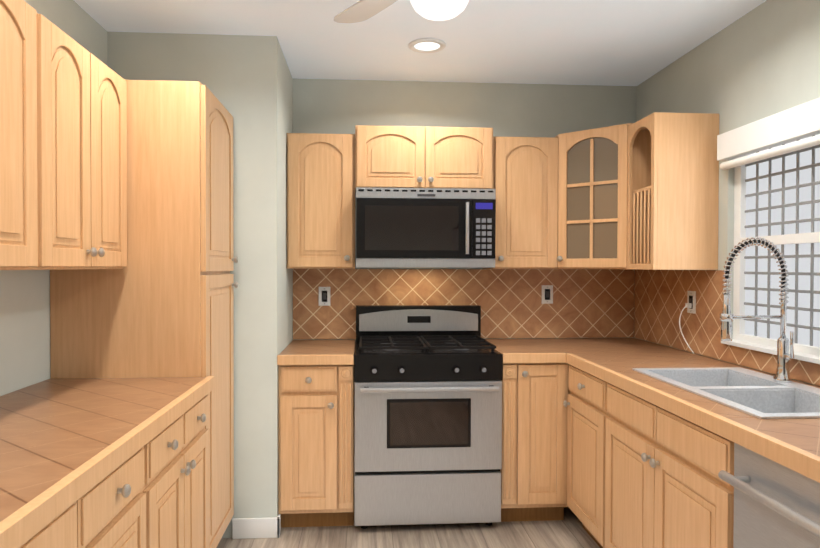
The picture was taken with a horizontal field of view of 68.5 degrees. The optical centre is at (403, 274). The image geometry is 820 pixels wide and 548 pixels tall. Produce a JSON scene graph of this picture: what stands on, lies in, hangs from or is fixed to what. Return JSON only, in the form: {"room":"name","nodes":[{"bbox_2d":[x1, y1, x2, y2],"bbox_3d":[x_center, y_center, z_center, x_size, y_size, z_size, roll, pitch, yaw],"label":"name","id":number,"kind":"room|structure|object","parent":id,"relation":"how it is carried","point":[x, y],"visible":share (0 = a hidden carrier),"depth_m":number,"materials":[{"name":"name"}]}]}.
{"room":"kitchen","nodes":[
{"label":"kitchen","id":0,"kind":"room"},
{"bbox_2d":[0,0,106,395],"bbox_3d":[-1.317,0.103,0.023,0.120,2.510,5.885,0,1,-4],"label":"wall","id":1,"kind":"structure","parent":0,"point":[24,328],"depth_m":2.29,"materials":[{"name":"paint"}]},
{"bbox_2d":[0,0,59,269],"bbox_3d":[-1.187,-0.388,1.334,0.307,0.760,0.963,0,1,-4],"label":"upper cabinet","id":2,"kind":"object","parent":1,"relation":"attached to","point":[29,42],"depth_m":1.70,"materials":[{"name":"brown wood"}]},
{"bbox_2d":[60,29,126,269],"bbox_3d":[-1.234,-0.397,2.040,0.307,0.760,0.733,0,1,-4],"label":"upper cabinet","id":3,"kind":"object","parent":1,"relation":"attached to","point":[63,150],"depth_m":2.09,"materials":[{"name":"brown wood"}]},
{"bbox_2d":[107,32,292,537],"bbox_3d":[-1.129,0.061,3.382,0.940,2.510,0.795,0,1,-4],"label":"wall","id":4,"kind":"structure","parent":0,"point":[247,80],"depth_m":3.01,"materials":[{"name":"paint"}]},
{"bbox_2d":[232,515,280,538],"bbox_3d":[-0.740,1.271,3.033,0.234,0.100,0.044,0,1,-4],"label":"baseboard","id":5,"kind":"structure","parent":4,"relation":"attached to","point":[247,528],"depth_m":3.01,"materials":[{"name":"white wood"}]},
{"bbox_2d":[217,507,599,547],"bbox_3d":[0.210,1.385,0.539,3.240,0.060,6.680,0,1,-4],"label":"floor","id":6,"kind":"structure","parent":0,"point":[569,531],"depth_m":3.04,"materials":[{"name":"wood"}]},
{"bbox_2d":[0,420,163,547],"bbox_3d":[-1.027,0.906,1.312,0.627,0.874,0.977,0,1,-4],"label":"base cabinet","id":7,"kind":"object","parent":6,"relation":"on","point":[104,462],"depth_m":1.49,"materials":[{"name":"brown wood"}]},
{"bbox_2d":[0,376,207,535],"bbox_3d":[-1.003,0.455,0.904,0.619,0.038,3.052,0,1,-4],"label":"countertop","id":8,"kind":"structure","parent":7,"relation":"on","point":[54,431],"depth_m":1.69,"materials":[{"name":"brown tile"}]},
{"bbox_2d":[50,80,238,547],"bbox_3d":[-1.113,0.269,2.707,0.639,2.110,0.556,0,1,-4],"label":"pantry cabinet","id":9,"kind":"object","parent":6,"relation":"on","point":[161,304],"visible":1,"depth_m":2.43,"materials":[{"name":"brown wood"}]},
{"bbox_2d":[160,380,214,547],"bbox_3d":[-1.078,0.896,2.080,0.627,0.874,0.707,0,1,-4],"label":"base cabinet","id":10,"kind":"object","parent":6,"relation":"on","point":[186,438],"depth_m":2.13,"materials":[{"name":"brown wood"}]},
{"bbox_2d":[277,339,354,527],"bbox_3d":[-0.465,0.859,3.367,0.382,0.916,0.689,0,1,-4],"label":"base cabinet","id":11,"kind":"object","parent":6,"relation":"on","point":[316,396],"visible":1,"depth_m":3.06,"materials":[{"name":"brown wood"}]},
{"bbox_2d":[354,305,502,528],"bbox_3d":[0.111,0.756,3.369,0.758,1.125,0.724,0,1,-4],"label":"range","id":12,"kind":"object","parent":6,"relation":"on","point":[428,419],"visible":1,"depth_m":3.08,"materials":[{"name":"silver metal"}]},
{"bbox_2d":[500,358,572,521],"bbox_3d":[0.665,0.882,3.422,0.348,0.874,0.731,0,1,-4],"label":"base cabinet","id":13,"kind":"object","parent":6,"relation":"on","point":[530,471],"depth_m":3.13,"materials":[{"name":"brown wood"}]},
{"bbox_2d":[561,362,764,547],"bbox_3d":[1.176,0.890,2.890,0.718,0.874,0.585,0,1,-4],"label":"base cabinet","id":14,"kind":"object","parent":6,"relation":"on","point":[605,443],"depth_m":2.68,"materials":[{"name":"brown wood"}]},
{"bbox_2d":[485,338,676,357],"bbox_3d":[0.993,0.426,3.479,1.008,0.038,0.650,0,1,-4],"label":"countertop","id":15,"kind":"structure","parent":14,"relation":"on","point":[530,347],"depth_m":3.37,"materials":[{"name":"brown tile"}]},
{"bbox_2d":[569,350,756,377],"bbox_3d":[1.211,0.434,2.898,0.650,0.038,0.538,0,1,-4],"label":"countertop","id":16,"kind":"structure","parent":14,"relation":"on","point":[615,365],"depth_m":2.85,"materials":[{"name":"brown tile"}]},
{"bbox_2d":[632,367,819,418],"bbox_3d":[1.277,0.509,2.227,0.494,0.184,0.854,0,1,-4],"label":"double-bowl sink","id":17,"kind":"object","parent":16,"relation":"in","point":[759,395],"visible":0.52,"depth_m":2.21,"materials":[{"name":"metal"}]},
{"bbox_2d":[719,237,794,382],"bbox_3d":[1.366,0.136,2.312,0.286,0.560,0.098,0,1,-4],"label":"spring faucet","id":18,"kind":"object","parent":17,"relation":"on","point":[728,317],"visible":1,"depth_m":2.32,"materials":[{"name":"silver metal"}]},
{"bbox_2d":[609,426,819,547],"bbox_3d":[1.244,1.006,2.253,0.668,0.660,0.978,0,1,-4],"label":"base cabinet","id":19,"kind":"object","parent":6,"relation":"on","point":[666,489],"depth_m":2.00,"materials":[{"name":"brown wood"}]},
{"bbox_2d":[718,443,819,547],"bbox_3d":[1.264,0.911,1.476,0.715,0.868,0.563,0,1,-4],"label":"dishwasher","id":20,"kind":"object","parent":6,"relation":"on","point":[776,505],"visible":0.79,"depth_m":1.56,"materials":[{"name":"grey metal"}]},
{"bbox_2d":[74,0,765,85],"bbox_3d":[0.216,-1.185,0.506,3.240,0.060,6.680,0,1,-4],"label":"ceiling","id":21,"kind":"structure","parent":0,"point":[605,42],"depth_m":2.95,"materials":[{"name":"paint"}]},
{"bbox_2d":[333,0,468,22],"bbox_3d":[0.192,-0.998,1.956,1.015,0.348,0.962,0,1,-4],"label":"ceiling fan","id":22,"kind":"object","parent":21,"relation":"hanging from","point":[434,10],"visible":1,"depth_m":1.95,"materials":[{"name":"white metal"}]},
{"bbox_2d":[408,38,445,52],"bbox_3d":[0.123,-1.182,3.116,0.196,0.012,0.196,0,1,-4],"label":"recessed light","id":23,"kind":"object","parent":21,"relation":"in","point":[427,45],"visible":1,"depth_m":3.11,"materials":[{"name":"white"}]},
{"bbox_2d":[293,78,636,344],"bbox_3d":[0.465,0.059,3.826,2.300,2.510,0.120,0,1,-4],"label":"wall","id":24,"kind":"structure","parent":0,"point":[329,106],"depth_m":3.75,"materials":[{"name":"paint"}]},
{"bbox_2d":[287,133,355,268],"bbox_3d":[-0.473,-0.415,3.526,0.382,0.759,0.318,0,1,-4],"label":"upper cabinet","id":25,"kind":"object","parent":24,"relation":"attached to","point":[321,203],"depth_m":3.37,"materials":[{"name":"brown wood"}]},
{"bbox_2d":[351,125,492,191],"bbox_3d":[0.111,-0.661,3.552,0.783,0.354,0.338,0,1,-4],"label":"upper cabinet","id":26,"kind":"object","parent":24,"relation":"attached to","point":[381,156],"depth_m":3.38,"materials":[{"name":"brown wood"}]},
{"bbox_2d":[356,187,495,267],"bbox_3d":[0.115,-0.260,3.502,0.777,0.441,0.448,0,1,-4],"label":"microwave","id":27,"kind":"object","parent":26,"relation":"attached to","point":[425,228],"visible":1,"depth_m":3.31,"materials":[{"name":"silver metal"}]},
{"bbox_2d":[293,269,633,338],"bbox_3d":[0.395,0.182,3.758,2.147,0.432,0.010,0,1,-4],"label":"tile backsplash","id":28,"kind":"structure","parent":24,"relation":"attached to","point":[593,303],"depth_m":3.76,"materials":[{"name":"brown tile"}]},
{"bbox_2d":[319,287,329,305],"bbox_3d":[-0.483,0.133,3.689,0.072,0.116,0.009,0,1,-4],"label":"electrical outlet","id":29,"kind":"object","parent":28,"relation":"attached to","point":[324,296],"visible":1,"depth_m":3.69,"materials":[{"name":"white plastic"}]},
{"bbox_2d":[541,285,552,303],"bbox_3d":[0.905,0.125,3.781,0.072,0.116,0.009,0,1,-4],"label":"electrical outlet","id":30,"kind":"object","parent":28,"relation":"attached to","point":[547,294],"visible":1,"depth_m":3.78,"materials":[{"name":"white plastic"}]},
{"bbox_2d":[482,132,546,268],"bbox_3d":[0.716,-0.413,3.587,0.425,0.759,0.355,0,1,-4],"label":"upper cabinet","id":31,"kind":"object","parent":24,"relation":"attached to","point":[518,164],"depth_m":3.44,"materials":[{"name":"brown wood"}]},
{"bbox_2d":[547,120,694,269],"bbox_3d":[1.163,-0.421,3.484,0.670,0.779,0.619,0,1,-4],"label":"upper cabinet","id":32,"kind":"object","parent":24,"relation":"attached to","point":[642,194],"depth_m":3.21,"materials":[{"name":"brown wood"}]},
{"bbox_2d":[636,0,819,385],"bbox_3d":[1.760,0.102,0.625,0.140,2.510,6.440,0,1,-4],"label":"wall","id":33,"kind":"structure","parent":0,"point":[760,61],"depth_m":2.76,"materials":[{"name":"paint"}]},
{"bbox_2d":[634,270,819,385],"bbox_3d":[1.559,0.201,2.517,0.010,0.432,2.619,0,1,-4],"label":"tile backsplash","id":34,"kind":"structure","parent":33,"relation":"attached to","point":[660,298],"depth_m":3.16,"materials":[{"name":"brown tile"}]},
{"bbox_2d":[679,291,695,353],"bbox_3d":[1.472,0.244,3.117,0.082,0.315,0.138,0,1,-4],"label":"outlet","id":35,"kind":"object","parent":34,"relation":"attached to","point":[690,305],"visible":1,"depth_m":3.14,"materials":[{"name":"white plastic"}]},
{"bbox_2d":[717,98,819,363],"bbox_3d":[1.599,-0.160,2.295,0.140,0.989,1.160,0,1,-4],"label":"window","id":36,"kind":"structure","parent":33,"relation":"in","point":[775,163],"depth_m":2.56,"materials":[{"name":"white"}]}
]}

